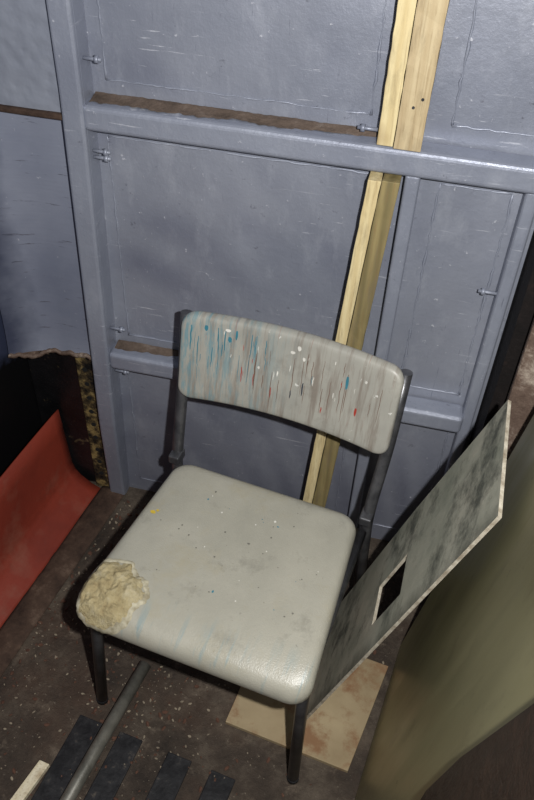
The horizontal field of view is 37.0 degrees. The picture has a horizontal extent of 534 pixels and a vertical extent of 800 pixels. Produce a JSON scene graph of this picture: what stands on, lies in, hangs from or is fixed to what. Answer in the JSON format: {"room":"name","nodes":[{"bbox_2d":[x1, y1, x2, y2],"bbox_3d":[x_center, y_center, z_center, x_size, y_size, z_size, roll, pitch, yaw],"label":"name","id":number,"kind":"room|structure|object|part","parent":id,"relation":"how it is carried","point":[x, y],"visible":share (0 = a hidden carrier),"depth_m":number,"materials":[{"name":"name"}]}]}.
{"room":"storage shed","nodes":[
{"label":"storage shed","id":0,"kind":"room"},
{"bbox_2d":[0,311,42,476],"bbox_3d":[-0.896,-0.057,1.004,0.038,2.150,1.700,16,45,14],"label":"wall","id":1,"kind":"structure","parent":0,"point":[20,419],"depth_m":2.02,"materials":[{"name":"black"}]},
{"bbox_2d":[0,481,429,799],"bbox_3d":[-0.213,0.867,1.657,1.600,0.040,1.920,16,45,14],"label":"floor","id":2,"kind":"structure","parent":0,"point":[262,780],"depth_m":1.80,"materials":[{"name":"concrete"}]},
{"bbox_2d":[10,760,49,799],"bbox_3d":[-0.509,0.819,1.644,0.024,0.013,0.163,22,47,19],"label":"stick","id":3,"kind":"object","parent":2,"relation":"on","point":[41,767],"visible":1,"depth_m":1.66,"materials":[{"name":"beige wood"}]},
{"bbox_2d":[0,409,99,627],"bbox_3d":[-0.773,0.597,1.679,0.098,0.278,1.450,16,45,14],"label":"sheet","id":4,"kind":"object","parent":2,"relation":"on","point":[43,495],"visible":1,"depth_m":2.07,"materials":[{"name":"paint"}]},
{"bbox_2d":[0,486,123,677],"bbox_3d":[-0.695,0.709,1.759,0.073,0.012,1.450,16,45,14],"label":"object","id":5,"kind":"object","parent":2,"relation":"on","point":[32,606],"visible":0.99,"depth_m":2.04,"materials":[{"name":"brown wood"}]},
{"bbox_2d":[60,661,150,799],"bbox_3d":[-0.389,0.787,1.669,0.031,0.033,0.550,17,45,15],"label":"metal pipe","id":6,"kind":"object","parent":2,"relation":"on","point":[103,736],"visible":1,"depth_m":1.73,"materials":[{"name":"grey metal"}]},
{"bbox_2d":[31,715,234,799],"bbox_3d":[-0.310,0.874,1.611,0.376,0.006,0.378,16,45,14],"label":"rubber floor tread","id":7,"kind":"structure","parent":2,"relation":"on","point":[170,777],"depth_m":1.70,"materials":[{"name":"black rubber"}]},
{"bbox_2d":[0,498,383,798],"bbox_3d":[-0.175,0.655,1.849,0.818,0.008,0.932,16,45,14],"label":"debris","id":8,"kind":"object","parent":2,"relation":"on","point":[116,522],"visible":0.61,"depth_m":1.84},
{"bbox_2d":[0,500,394,799],"bbox_3d":[-0.176,0.639,1.865,0.812,0.012,0.922,16,45,14],"label":"flakes","id":9,"kind":"object","parent":2,"relation":"on","point":[128,514],"visible":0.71,"depth_m":1.81,"materials":[{"name":"paint"}]},
{"bbox_2d":[76,309,412,784],"bbox_3d":[-0.057,0.316,1.645,0.499,0.786,0.551,16,45,14],"label":"chair","id":10,"kind":"object","parent":2,"relation":"on","point":[238,582],"visible":0.99,"depth_m":1.56,"materials":[{"name":"grey plastic"}]},
{"bbox_3d":[-0.289,0.420,1.796,0.049,0.405,0.390,16,45,14],"label":"leg and rail","id":11,"kind":"part","parent":10,"relation":"part of","materials":[{"name":"black metal"}]},
{"bbox_3d":[-0.191,0.128,1.845,0.037,0.768,0.116,16,45,14],"label":"leg and upright","id":12,"kind":"part","parent":10,"relation":"part of","materials":[{"name":"grey metal"}]},
{"bbox_3d":[-0.075,0.336,1.587,0.471,0.067,0.411,16,45,14],"label":"seat","id":13,"kind":"part","parent":10,"relation":"part of","materials":[{"name":"grey plastic"}]},
{"bbox_3d":[0.040,-0.043,1.601,0.460,0.199,0.080,16,45,14],"label":"backrest","id":14,"kind":"part","parent":10,"relation":"part of","materials":[{"name":"paint"}]},
{"bbox_3d":[0.125,0.541,1.688,0.033,0.405,0.390,16,45,14],"label":"leg and rail","id":15,"kind":"part","parent":10,"relation":"part of","materials":[{"name":"black metal"}]},
{"bbox_3d":[0.232,0.252,1.736,0.037,0.768,0.116,16,45,14],"label":"leg and upright","id":16,"kind":"part","parent":10,"relation":"part of","materials":[{"name":"grey metal"}]},
{"bbox_2d":[226,658,387,772],"bbox_3d":[0.097,0.676,1.836,0.303,0.012,0.268,16,45,14],"label":"plywood offcut","id":17,"kind":"object","parent":2,"relation":"on","point":[333,733],"depth_m":1.79,"materials":[{"name":"beige wood"}]},
{"bbox_2d":[307,400,510,718],"bbox_3d":[0.239,0.353,1.545,0.270,0.854,0.265,16,45,14],"label":"board","id":18,"kind":"object","parent":2,"relation":"on","point":[466,503],"visible":0.83,"depth_m":1.41,"materials":[{"name":"grey wood"}]},
{"bbox_2d":[355,415,533,799],"bbox_3d":[0.214,0.537,1.089,0.173,1.250,1.172,16,45,14],"label":"panel","id":19,"kind":"object","parent":2,"relation":"on","point":[463,670],"visible":0.79,"depth_m":1.17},
{"bbox_2d":[421,704,533,799],"bbox_3d":[0.126,0.564,0.737,0.110,0.790,0.492,16,45,14],"label":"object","id":20,"kind":"object","parent":19,"relation":"attached to","point":[501,766],"visible":1,"depth_m":0.73,"materials":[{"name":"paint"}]},
{"bbox_2d":[505,318,533,461],"bbox_3d":[0.512,0.010,1.477,0.132,1.500,0.050,16,45,14],"label":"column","id":21,"kind":"structure","parent":2,"relation":"on","point":[521,392],"depth_m":1.45,"materials":[{"name":"brown"}]},
{"bbox_2d":[83,0,533,540],"bbox_3d":[-0.021,-0.480,1.494,1.137,2.150,0.030,11,44,8],"label":"wall","id":22,"kind":"structure","parent":0,"point":[212,231],"depth_m":1.55,"materials":[{"name":"metal"}]},
{"bbox_2d":[0,0,109,485],"bbox_3d":[-0.482,-0.511,1.535,0.217,2.104,0.089,10,44,8],"label":"panel","id":23,"kind":"object","parent":22,"relation":"attached to","point":[42,303],"visible":0.92,"depth_m":1.72,"materials":[{"name":"grey paint"}]},
{"bbox_3d":[-0.501,0.048,2.115,0.215,0.495,0.010,11,44,8],"label":"black plate","id":24,"kind":"part","parent":23,"relation":"part of","materials":[{"name":"paint"}]},
{"bbox_2d":[46,0,533,529],"bbox_3d":[0.053,-0.438,1.453,0.934,2.150,0.058,11,44,8],"label":"framing","id":25,"kind":"object","parent":22,"relation":"attached to","point":[85,113],"visible":0.75,"depth_m":1.46,"materials":[{"name":"metal"}]},
{"bbox_2d":[303,171,382,502],"bbox_3d":[0.143,-0.050,1.718,0.111,0.928,0.043,-16,47,-19],"label":"batten","id":26,"kind":"object","parent":25,"relation":"attached to","point":[375,178],"visible":0.64,"depth_m":1.54,"materials":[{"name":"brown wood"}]},
{"bbox_2d":[313,173,401,507],"bbox_3d":[0.171,-0.040,1.721,0.116,0.943,0.045,-17,47,-19],"label":"batten","id":27,"kind":"object","parent":25,"relation":"attached to","point":[390,184],"visible":0.62,"depth_m":1.54,"materials":[{"name":"brown wood"}]},
{"bbox_2d":[377,0,417,146],"bbox_3d":[0.226,-0.745,1.105,0.038,0.815,0.045,10,44,8],"label":"batten","id":28,"kind":"object","parent":25,"relation":"on","point":[406,9],"visible":0.85,"depth_m":1.28,"materials":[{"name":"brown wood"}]},
{"bbox_2d":[393,0,449,151],"bbox_3d":[0.263,-0.736,1.098,0.056,0.815,0.052,10,44,8],"label":"batten","id":29,"kind":"object","parent":25,"relation":"on","point":[430,15],"visible":1,"depth_m":1.27,"materials":[{"name":"beige wood"}]},
{"bbox_3d":[0.446,0.021,1.763,0.026,1.085,0.039,11,44,8],"label":"frame","id":30,"kind":"part","parent":25,"relation":"part of","materials":[{"name":"metal"}]},
{"bbox_2d":[430,231,533,592],"bbox_3d":[0.301,0.236,0.756,0.294,2.150,1.860,16,45,14],"label":"wall","id":31,"kind":"structure","parent":0,"point":[520,316],"depth_m":1.49,"materials":[{"name":"black"}]}
]}

